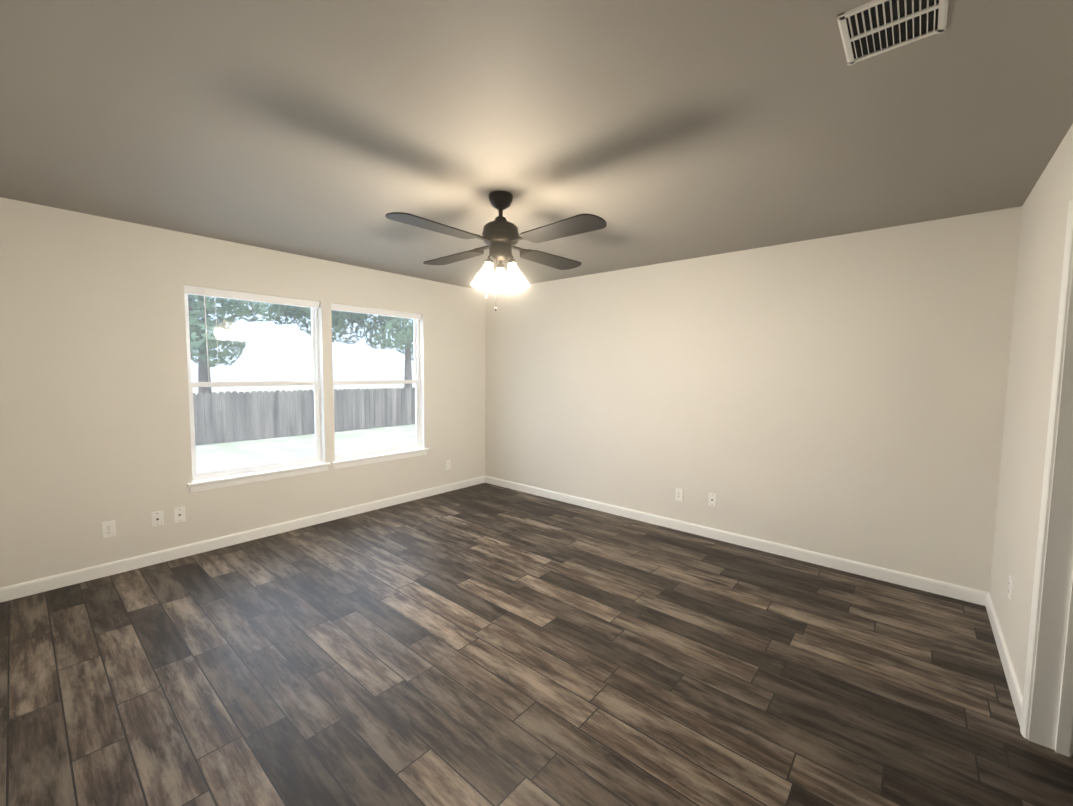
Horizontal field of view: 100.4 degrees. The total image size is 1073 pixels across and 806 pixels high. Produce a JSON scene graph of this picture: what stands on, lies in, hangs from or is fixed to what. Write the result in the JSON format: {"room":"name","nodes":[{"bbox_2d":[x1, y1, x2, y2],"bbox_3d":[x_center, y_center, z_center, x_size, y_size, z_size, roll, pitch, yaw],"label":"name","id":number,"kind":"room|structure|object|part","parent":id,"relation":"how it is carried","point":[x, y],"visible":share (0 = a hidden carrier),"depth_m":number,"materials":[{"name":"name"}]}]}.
{"room":"empty living room","nodes":[
{"label":"empty living room","id":0,"kind":"room"},
{"bbox_2d":[0,197,484,587],"bbox_3d":[-2.053,-0.096,4.180,0.140,2.440,4.141,4,5,40],"label":"wall","id":1,"kind":"structure","parent":0,"point":[95,432],"depth_m":3.18,"materials":[{"name":"paint"}]},
{"bbox_2d":[101,520,115,538],"bbox_3d":[-2.955,0.875,3.089,0.007,0.115,0.070,4,5,40],"label":"electrical outlet","id":2,"kind":"object","parent":1,"relation":"attached to","point":[108,529],"visible":1,"depth_m":3.09,"materials":[{"name":"white plastic"}]},
{"bbox_2d":[151,510,163,527],"bbox_3d":[-2.783,0.853,3.283,0.014,0.115,0.070,4,5,40],"label":"electrical outlet","id":3,"kind":"object","parent":1,"relation":"attached to","point":[157,519],"visible":1,"depth_m":3.28,"materials":[{"name":"white plastic"}]},
{"bbox_2d":[173,506,185,522],"bbox_3d":[-2.699,0.847,3.382,0.014,0.115,0.070,4,5,40],"label":"electrical outlet","id":4,"kind":"object","parent":1,"relation":"attached to","point":[179,514],"visible":1,"depth_m":3.38,"materials":[{"name":"white plastic"}]},
{"bbox_2d":[0,476,483,602],"bbox_3d":[-2.007,1.081,4.214,0.014,0.088,4.080,4,5,40],"label":"baseboard","id":5,"kind":"structure","parent":1,"relation":"attached to","point":[152,558],"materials":[{"name":"white wood"}]},
{"bbox_2d":[184,294,321,480],"bbox_3d":[-2.385,-0.165,3.834,0.065,1.500,1.010,4,5,40],"label":"window","id":6,"kind":"structure","parent":1,"relation":"in","point":[315,382],"depth_m":3.82,"materials":[{"name":"white plastic"}]},
{"bbox_2d":[184,285,319,409],"bbox_3d":[-2.337,-0.436,3.776,0.050,0.949,1.002,4,5,40],"label":"window blind","id":7,"kind":"object","parent":6,"relation":"attached to","point":[204,292],"visible":0.9,"depth_m":3.62,"materials":[{"name":"white plastic"}]},
{"bbox_2d":[187,462,330,492],"bbox_3d":[-2.332,0.623,3.838,0.107,0.072,1.080,4,5,40],"label":"window sill","id":8,"kind":"structure","parent":1,"relation":"attached to","point":[227,481],"depth_m":3.75,"materials":[{"name":"white wood"}]},
{"bbox_2d":[331,311,419,459],"bbox_3d":[-1.667,-0.217,4.672,0.065,1.500,1.020,4,5,40],"label":"window","id":9,"kind":"structure","parent":1,"relation":"in","point":[416,380],"depth_m":4.78,"materials":[{"name":"white plastic"}]},
{"bbox_2d":[331,303,420,319],"bbox_3d":[-1.619,-0.932,4.587,0.038,0.059,1.012,4,5,40],"label":"window blind","id":10,"kind":"object","parent":9,"relation":"attached to","point":[358,309],"visible":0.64,"depth_m":4.53,"materials":[{"name":"white plastic"}]},
{"bbox_2d":[331,448,428,469],"bbox_3d":[-1.613,0.571,4.676,0.107,0.072,1.090,4,5,40],"label":"window sill","id":11,"kind":"structure","parent":1,"relation":"attached to","point":[364,460],"depth_m":4.60,"materials":[{"name":"white wood"}]},
{"bbox_2d":[445,460,449,469],"bbox_3d":[-1.051,0.736,5.311,0.007,0.115,0.070,4,5,40],"label":"electrical outlet","id":12,"kind":"object","parent":1,"relation":"attached to","point":[447,462],"visible":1,"depth_m":5.30,"materials":[{"name":"white plastic"}]},
{"bbox_2d":[0,483,1072,805],"bbox_3d":[-0.261,1.298,2.732,4.889,0.100,4.421,4,5,40],"label":"floor","id":13,"kind":"structure","parent":0,"point":[484,645],"depth_m":2.10,"materials":[{"name":"brown wood"}]},
{"bbox_2d":[0,0,1072,290],"bbox_3d":[-0.235,-1.235,2.552,4.889,0.100,4.421,4,5,40],"label":"ceiling","id":14,"kind":"structure","parent":0,"point":[650,132],"depth_m":1.79,"materials":[{"name":"paint"}]},
{"bbox_2d":[385,191,606,310],"bbox_3d":[-0.207,-0.855,2.577,1.058,0.660,1.058,0,4,-2],"label":"ceiling fan","id":15,"kind":"object","parent":14,"relation":"hanging from","point":[500,237],"visible":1,"depth_m":2.50,"materials":[{"name":"brown metal"}]},
{"bbox_3d":[-0.207,-0.852,2.577,0.593,0.666,0.593,4,5,40],"label":"motor","id":16,"kind":"part","parent":15,"relation":"part of","materials":[{"name":"brown metal"}]},
{"bbox_2d":[836,0,947,65],"bbox_3d":[1.010,-1.077,1.270,0.235,0.008,0.260,4,5,40],"label":"ceiling vent","id":17,"kind":"object","parent":14,"relation":"in","point":[872,28],"visible":1,"depth_m":1.27,"materials":[{"name":"white metal"}]},
{"bbox_2d":[485,206,1021,593],"bbox_3d":[1.143,-0.070,4.266,4.889,2.440,0.140,4,5,40],"label":"wall","id":18,"kind":"structure","parent":0,"point":[843,396],"depth_m":3.46,"materials":[{"name":"paint"}]},
{"bbox_2d":[675,488,682,500],"bbox_3d":[1.303,0.837,4.088,0.070,0.115,0.007,4,5,40],"label":"electrical outlet","id":19,"kind":"object","parent":18,"relation":"attached to","point":[678,494],"visible":1,"depth_m":4.09,"materials":[{"name":"white plastic"}]},
{"bbox_2d":[708,493,716,506],"bbox_3d":[1.529,0.843,3.891,0.070,0.115,0.014,4,5,40],"label":"electrical outlet","id":20,"kind":"object","parent":18,"relation":"attached to","point":[712,499],"visible":1,"depth_m":3.89,"materials":[{"name":"white plastic"}]},
{"bbox_2d":[484,476,983,604],"bbox_3d":[1.081,1.107,4.291,4.609,0.088,0.014,4,5,40],"label":"baseboard","id":21,"kind":"structure","parent":18,"relation":"attached to","point":[959,592],"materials":[{"name":"white wood"}]},
{"bbox_2d":[990,124,1072,694],"bbox_3d":[1.556,0.160,1.104,0.140,2.441,4.141,4,5,40],"label":"wall","id":22,"kind":"structure","parent":0,"point":[1037,298],"depth_m":2.12,"materials":[{"name":"paint"}]},
{"bbox_2d":[980,591,1022,725],"bbox_3d":[2.401,1.262,2.305,0.014,0.088,1.266,4,5,40],"label":"baseboard","id":23,"kind":"structure","parent":22,"relation":"attached to","point":[1015,691],"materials":[{"name":"white wood"}]},
{"bbox_2d":[1008,574,1012,600],"bbox_3d":[2.382,0.928,2.250,0.007,0.115,0.070,4,5,40],"label":"electrical outlet","id":24,"kind":"object","parent":22,"relation":"attached to","point":[1010,586],"visible":1,"depth_m":2.23,"materials":[{"name":"white plastic"}]},
{"bbox_2d":[1020,199,1072,756],"bbox_3d":[1.749,0.319,1.343,0.174,2.093,0.946,4,5,40],"label":"door frame","id":25,"kind":"structure","parent":22,"relation":"attached to","point":[1051,722],"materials":[{"name":"white wood"}]},
{"label":"outside","id":26,"kind":"structure","parent":0,"visible":0},
{"bbox_2d":[193,383,415,471],"bbox_3d":[-13.413,0.641,17.822,85.000,0.200,100.000,4,5,40],"label":"ground","id":27,"kind":"structure","parent":26,"point":[249,455],"depth_m":11.55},
{"bbox_2d":[188,294,285,413],"bbox_3d":[-11.107,-2.312,15.134,5.930,6.120,5.164,4,5,40],"label":"tree","id":28,"kind":"object","parent":27,"relation":"on","point":[194,318],"depth_m":14.12,"materials":[{"name":"green plant"}]},
{"bbox_2d":[193,387,414,444],"bbox_3d":[-4.010,0.065,16.388,0.157,1.342,40.100,4,5,40],"label":"fence","id":29,"kind":"object","parent":27,"relation":"on","point":[309,408],"depth_m":12.67,"materials":[{"name":"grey wood"}]},
{"bbox_2d":[252,302,374,344],"bbox_3d":[-9.059,-2.967,19.488,5.755,6.848,5.878,4,5,40],"label":"tree","id":30,"kind":"object","parent":27,"relation":"on","point":[305,311],"depth_m":18.64,"materials":[{"name":"green plant"}]},
{"bbox_2d":[348,312,413,388],"bbox_3d":[-6.117,-2.792,21.370,5.688,6.291,5.821,4,5,40],"label":"tree","id":31,"kind":"object","parent":27,"relation":"on","point":[405,343],"depth_m":20.57,"materials":[{"name":"green plant"}]}
]}

